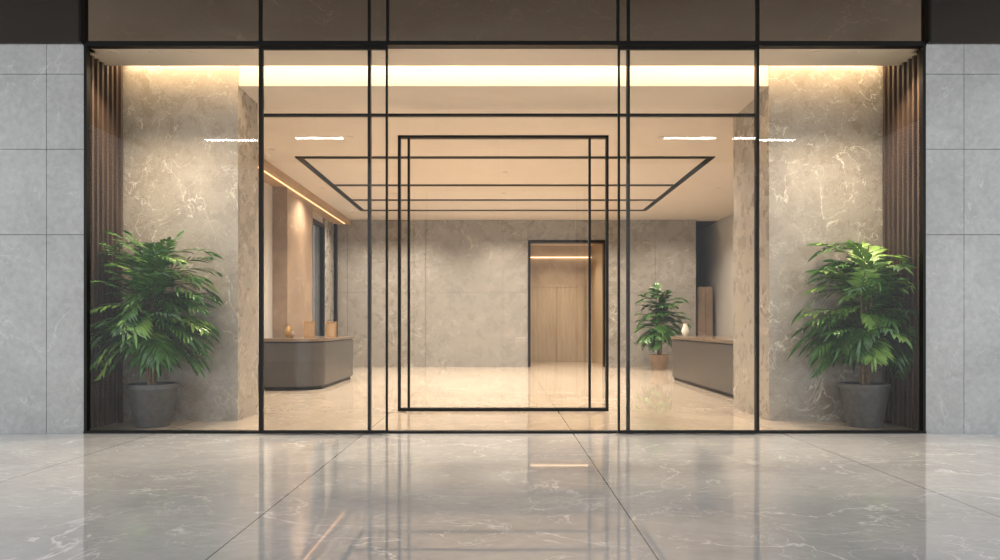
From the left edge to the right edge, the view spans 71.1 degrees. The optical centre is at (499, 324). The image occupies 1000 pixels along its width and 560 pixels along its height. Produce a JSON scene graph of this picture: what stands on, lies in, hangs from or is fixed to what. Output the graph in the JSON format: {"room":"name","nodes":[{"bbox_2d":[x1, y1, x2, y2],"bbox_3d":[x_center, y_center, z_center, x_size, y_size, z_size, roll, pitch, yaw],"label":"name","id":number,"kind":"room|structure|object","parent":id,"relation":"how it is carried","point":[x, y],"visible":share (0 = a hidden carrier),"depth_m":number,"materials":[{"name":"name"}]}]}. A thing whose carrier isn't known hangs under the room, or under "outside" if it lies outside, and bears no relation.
{"room":"building entrance","nodes":[
{"label":"building entrance","id":0,"kind":"room"},
{"bbox_2d":[0,44,83,432],"bbox_3d":[-7.640,-1.075,8.765,4.920,4.850,0.090,0,0,0],"label":"wall","id":1,"kind":"structure","parent":0,"point":[42,85],"depth_m":8.72,"materials":[{"name":"grey stone"}]},
{"bbox_2d":[83,0,925,433],"bbox_3d":[0.060,-1.900,8.750,10.480,6.500,0.100,0,0,0],"label":"window","id":2,"kind":"structure","parent":1,"relation":"in","point":[921,45],"depth_m":8.71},
{"bbox_2d":[256,41,760,46],"bbox_3d":[0.110,-3.475,8.659,6.220,0.050,0.079,0,0,0],"label":"door track","id":3,"kind":"object","parent":2,"relation":"attached to","point":[258,43],"visible":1,"depth_m":8.62,"materials":[{"name":"black metal"}]},
{"bbox_2d":[261,46,387,433],"bbox_3d":[-2.167,-1.050,8.650,1.565,4.780,0.040,0,0,0],"label":"frame","id":4,"kind":"object","parent":3,"relation":"hanging from","point":[263,48],"visible":1,"depth_m":8.63,"materials":[{"name":"black metal"}]},
{"bbox_2d":[617,46,758,433],"bbox_3d":[2.322,-1.050,8.650,1.735,4.780,0.040,0,0,0],"label":"frame","id":5,"kind":"object","parent":3,"relation":"hanging from","point":[756,48],"visible":1,"depth_m":8.63,"materials":[{"name":"black metal"}]},
{"bbox_2d":[90,55,122,428],"bbox_3d":[-5.375,-1.210,9.355,0.170,5.120,1.090,0,0,0],"label":"wall slat","id":6,"kind":"object","parent":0,"point":[106,82],"depth_m":9.43,"materials":[{"name":"brown wood"}]},
{"bbox_2d":[123,66,237,420],"bbox_3d":[-4.530,-1.210,9.889,1.660,5.120,0.019,0,0,0],"label":"wall","id":7,"kind":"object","parent":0,"point":[180,123],"depth_m":9.88,"materials":[{"name":"beige stone"}]},
{"bbox_2d":[238,86,257,419],"bbox_3d":[-5.500,-1.015,10.300,3.600,4.730,0.800,0,0,0],"label":"wall pier","id":8,"kind":"object","parent":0,"point":[247,107],"depth_m":10.26,"materials":[{"name":"beige stone"}]},
{"bbox_2d":[258,178,333,385],"bbox_3d":[-5.250,-1.015,16.750,0.600,4.730,12.100,0,0,0],"label":"wall","id":9,"kind":"structure","parent":0,"point":[288,216],"depth_m":16.39,"materials":[{"name":"beige paint"}]},
{"bbox_2d":[258,167,344,223],"bbox_3d":[-4.925,-3.210,17.100,0.030,0.020,10.200,0,0,0],"label":"strip","id":10,"kind":"object","parent":9,"relation":"attached to","point":[258,167],"visible":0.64,"depth_m":17.23,"materials":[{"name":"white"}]},
{"bbox_2d":[258,155,350,224],"bbox_3d":[-5.050,-3.300,16.600,0.500,0.160,11.800,0,0,0],"label":"crown molding","id":11,"kind":"structure","parent":9,"relation":"attached to","point":[269,168],"depth_m":17.19,"materials":[{"name":"brown wood"}]},
{"bbox_2d":[313,218,337,335],"bbox_3d":[-5.300,-1.015,20.460,0.200,4.730,3.920,0,0,0],"label":"window","id":12,"kind":"structure","parent":9,"relation":"in","point":[315,221],"depth_m":20.90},
{"bbox_2d":[0,433,999,559],"bbox_3d":[0.000,1.350,-0.125,28.000,0.001,17.750,0,0,0],"label":"floor","id":13,"kind":"structure","parent":0,"point":[64,496],"depth_m":5.42,"materials":[{"name":"grey stone"}]},
{"bbox_2d":[0,0,999,52],"bbox_3d":[0.100,-4.325,8.825,20.400,1.650,0.350,0,0,0],"label":"fascia","id":14,"kind":"object","parent":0,"point":[46,22],"depth_m":8.73,"materials":[{"name":"black metal"}]},
{"bbox_2d":[238,66,768,220],"bbox_3d":[0.000,-3.575,16.350,14.600,0.390,12.900,0,0,0],"label":"ceiling","id":15,"kind":"structure","parent":0,"point":[287,89],"depth_m":12.42,"materials":[{"name":"paint"}]},
{"bbox_2d":[295,156,714,210],"bbox_3d":[0.100,-3.370,17.350,8.430,0.020,6.630,0,0,0],"label":"ceiling track","id":16,"kind":"object","parent":15,"relation":"attached to","point":[301,158],"depth_m":16.83,"materials":[{"name":"black metal"}]},
{"bbox_2d":[90,361,916,429],"bbox_3d":[0.000,1.350,18.375,18.000,0.001,19.250,0,0,0],"label":"floor","id":17,"kind":"structure","parent":0,"point":[658,401],"depth_m":12.04,"materials":[{"name":"stone"}]},
{"bbox_2d":[90,230,223,427],"bbox_3d":[-4.540,0.017,9.380,1.480,2.666,0.960,0,0,0],"label":"potted plant","id":18,"kind":"object","parent":17,"relation":"on","point":[152,404],"visible":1,"depth_m":9.14,"materials":[{"name":"green plant"}]},
{"bbox_2d":[264,336,353,390],"bbox_3d":[-4.305,0.815,16.000,1.250,1.070,3.400,0,0,0],"label":"reception desk","id":19,"kind":"object","parent":17,"relation":"on","point":[299,363],"visible":0.85,"depth_m":14.44,"materials":[{"name":"grey wood"}]},
{"bbox_2d":[284,325,290,337],"bbox_3d":[-4.600,0.136,15.200,0.160,0.288,0.160,0,0,0],"label":"vase","id":20,"kind":"object","parent":19,"relation":"on","point":[287,332],"visible":0.96,"depth_m":15.15,"materials":[{"name":"gold metal"}]},
{"bbox_2d":[264,336,353,341],"bbox_3d":[-4.305,0.310,16.000,1.250,0.060,3.400,0,0,0],"label":"countertop","id":21,"kind":"structure","parent":19,"relation":"on","point":[300,338],"depth_m":14.52,"materials":[{"name":"stone"}]},
{"bbox_2d":[304,321,314,337],"bbox_3d":[-4.250,0.100,15.600,0.240,0.360,0.030,0,0,0],"label":"photo frame","id":22,"kind":"object","parent":19,"relation":"on","point":[309,326],"visible":1,"depth_m":15.60,"materials":[{"name":"brown wood"}]},
{"bbox_2d":[326,322,336,336],"bbox_3d":[-4.000,0.100,16.600,0.240,0.360,0.030,0,0,0],"label":"photo frame","id":23,"kind":"object","parent":19,"relation":"on","point":[331,327],"visible":1,"depth_m":16.60,"materials":[{"name":"brown wood"}]},
{"bbox_2d":[327,322,334,335],"bbox_3d":[-4.000,0.100,16.605,0.200,0.320,0.010,0,0,0],"label":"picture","id":24,"kind":"object","parent":23,"relation":"attached to","point":[330,325],"depth_m":16.60,"materials":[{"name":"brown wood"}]},
{"bbox_2d":[398,135,608,410],"bbox_3d":[0.050,-0.810,11.000,3.300,4.320,0.100,0,0,0],"label":"frame","id":25,"kind":"object","parent":17,"relation":"on","point":[408,137],"visible":1,"depth_m":10.95,"materials":[{"name":"black metal"}]},
{"bbox_2d":[633,282,691,369],"bbox_3d":[4.952,0.007,21.250,1.761,2.685,1.552,0,0,0],"label":"potted plant","id":26,"kind":"object","parent":17,"relation":"on","point":[660,334],"visible":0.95,"depth_m":21.09,"materials":[{"name":"green plant"}]},
{"bbox_2d":[671,336,732,397],"bbox_3d":[5.060,0.815,14.600,1.680,1.070,6.000,0,0,0],"label":"reception desk","id":27,"kind":"object","parent":17,"relation":"on","point":[704,362],"visible":0.3,"depth_m":14.55,"materials":[{"name":"grey wood"}]},
{"bbox_2d":[681,323,688,335],"bbox_3d":[4.550,0.118,17.200,0.180,0.324,0.180,0,0,0],"label":"vase","id":28,"kind":"object","parent":27,"relation":"on","point":[685,331],"visible":0.97,"depth_m":17.15,"materials":[{"name":"white ceramic"}]},
{"bbox_2d":[671,336,732,343],"bbox_3d":[5.060,0.310,14.600,1.680,0.060,6.000,0,0,0],"label":"countertop","id":29,"kind":"structure","parent":27,"relation":"on","point":[719,339],"depth_m":15.19,"materials":[{"name":"stone"}]},
{"bbox_2d":[696,287,712,335],"bbox_3d":[6.700,0.050,23.185,0.500,2.600,0.630,0,0,0],"label":"tall cabinet","id":30,"kind":"object","parent":17,"relation":"on","point":[704,295],"visible":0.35,"depth_m":22.87,"materials":[{"name":"brown wood"}]},
{"bbox_2d":[787,240,918,427],"bbox_3d":[4.655,0.080,9.380,1.370,2.540,0.960,0,0,0],"label":"potted plant","id":31,"kind":"object","parent":17,"relation":"on","point":[866,339],"visible":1,"depth_m":9.19,"materials":[{"name":"green plant"}]},
{"bbox_2d":[90,49,918,65],"bbox_3d":[0.040,-3.675,9.375,11.200,0.350,1.090,0,0,0],"label":"ceiling entry","id":32,"kind":"structure","parent":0,"point":[127,57],"depth_m":9.16,"materials":[{"name":"beige paint"}]},
{"bbox_2d":[110,51,119,54],"bbox_3d":[-4.950,-3.496,9.000,0.124,0.008,0.124,0,0,0],"label":"recessed light","id":33,"kind":"object","parent":32,"relation":"in","point":[111,52],"visible":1,"depth_m":8.99,"materials":[{"name":"paint"}]},
{"bbox_2d":[149,51,158,54],"bbox_3d":[-4.450,-3.496,9.000,0.124,0.008,0.124,0,0,0],"label":"recessed light","id":34,"kind":"object","parent":32,"relation":"in","point":[150,52],"visible":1,"depth_m":9.00,"materials":[{"name":"paint"}]},
{"bbox_2d":[188,51,197,54],"bbox_3d":[-3.950,-3.496,9.000,0.124,0.008,0.124,0,0,0],"label":"recessed light","id":35,"kind":"object","parent":32,"relation":"in","point":[189,52],"visible":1,"depth_m":9.00,"materials":[{"name":"paint"}]},
{"bbox_2d":[810,51,819,54],"bbox_3d":[4.050,-3.496,9.000,0.124,0.008,0.124,0,0,0],"label":"recessed light","id":36,"kind":"object","parent":32,"relation":"in","point":[813,52],"visible":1,"depth_m":9.00,"materials":[{"name":"paint"}]},
{"bbox_2d":[849,51,858,54],"bbox_3d":[4.550,-3.496,9.000,0.124,0.008,0.124,0,0,0],"label":"recessed light","id":37,"kind":"object","parent":32,"relation":"in","point":[852,52],"visible":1,"depth_m":8.99,"materials":[{"name":"paint"}]},
{"bbox_2d":[887,51,897,54],"bbox_3d":[5.050,-3.496,9.000,0.124,0.008,0.124,0,0,0],"label":"recessed light","id":38,"kind":"object","parent":32,"relation":"in","point":[891,52],"visible":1,"depth_m":9.00,"materials":[{"name":"paint"}]},
{"bbox_2d":[338,220,695,366],"bbox_3d":[0.500,-1.015,22.650,11.600,4.730,0.300,0,0,0],"label":"wall","id":39,"kind":"structure","parent":0,"point":[469,278],"depth_m":22.50,"materials":[{"name":"grey stone"}]},
{"bbox_2d":[528,240,604,366],"bbox_3d":[2.160,-0.690,22.645,2.520,4.080,0.350,0,0,0],"label":"door frame","id":40,"kind":"structure","parent":39,"relation":"attached to","point":[530,242],"depth_m":22.47,"materials":[{"name":"black metal"}]},
{"bbox_2d":[531,244,592,245],"bbox_3d":[2.150,-3.000,24.550,3.300,0.100,3.500,0,0,0],"label":"ceiling","id":41,"kind":"structure","parent":0,"point":[531,244],"depth_m":25.65,"materials":[{"name":"paint"}]},
{"bbox_2d":[531,244,601,364],"bbox_3d":[2.150,-0.800,24.550,3.300,4.300,3.500,0,0,0],"label":"wall","id":42,"kind":"structure","parent":0,"point":[544,271],"depth_m":26.00,"materials":[{"name":"wood"}]},
{"bbox_2d":[531,285,584,360],"bbox_3d":[2.100,-0.060,25.955,2.120,2.820,0.090,0,0,0],"label":"double door","id":43,"kind":"structure","parent":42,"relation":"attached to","point":[570,298],"depth_m":25.93,"materials":[{"name":"brown wood"}]},
{"bbox_2d":[531,257,587,257],"bbox_3d":[2.165,-2.505,25.945,2.430,0.030,0.090,0,0,0],"label":"led strip","id":44,"kind":"object","parent":42,"relation":"attached to","point":[531,257],"visible":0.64,"depth_m":25.90,"materials":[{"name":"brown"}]},
{"bbox_2d":[696,221,716,286],"bbox_3d":[6.800,-1.065,23.900,1.000,4.830,2.200,0,0,0],"label":"wall","id":45,"kind":"structure","parent":0,"point":[700,225],"depth_m":24.80,"materials":[{"name":"concrete"}]},
{"bbox_2d":[700,214,732,335],"bbox_3d":[7.200,-1.015,18.200,0.200,4.730,13.600,0,0,0],"label":"wall","id":46,"kind":"structure","parent":0,"point":[716,239],"depth_m":22.64,"materials":[{"name":"beige paint"}]},
{"bbox_2d":[733,86,768,419],"bbox_3d":[5.550,-1.015,10.650,3.500,4.730,1.500,0,0,0],"label":"wall","id":47,"kind":"structure","parent":0,"point":[743,127],"depth_m":10.66,"materials":[{"name":"beige stone"}]},
{"bbox_2d":[769,66,882,420],"bbox_3d":[4.620,-1.210,9.889,1.640,5.120,0.019,0,0,0],"label":"wall","id":48,"kind":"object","parent":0,"point":[826,122],"depth_m":9.88,"materials":[{"name":"beige stone"}]},
{"bbox_2d":[883,52,918,429],"bbox_3d":[5.455,-1.210,9.355,0.170,5.120,1.090,0,0,0],"label":"wall slat","id":49,"kind":"object","parent":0,"point":[900,82],"depth_m":9.32,"materials":[{"name":"brown wood"}]},
{"bbox_2d":[926,44,999,432],"bbox_3d":[7.800,-1.075,8.765,5.000,4.850,0.090,0,0,0],"label":"wall","id":50,"kind":"structure","parent":0,"point":[963,80],"depth_m":8.72,"materials":[{"name":"grey stone"}]}
]}

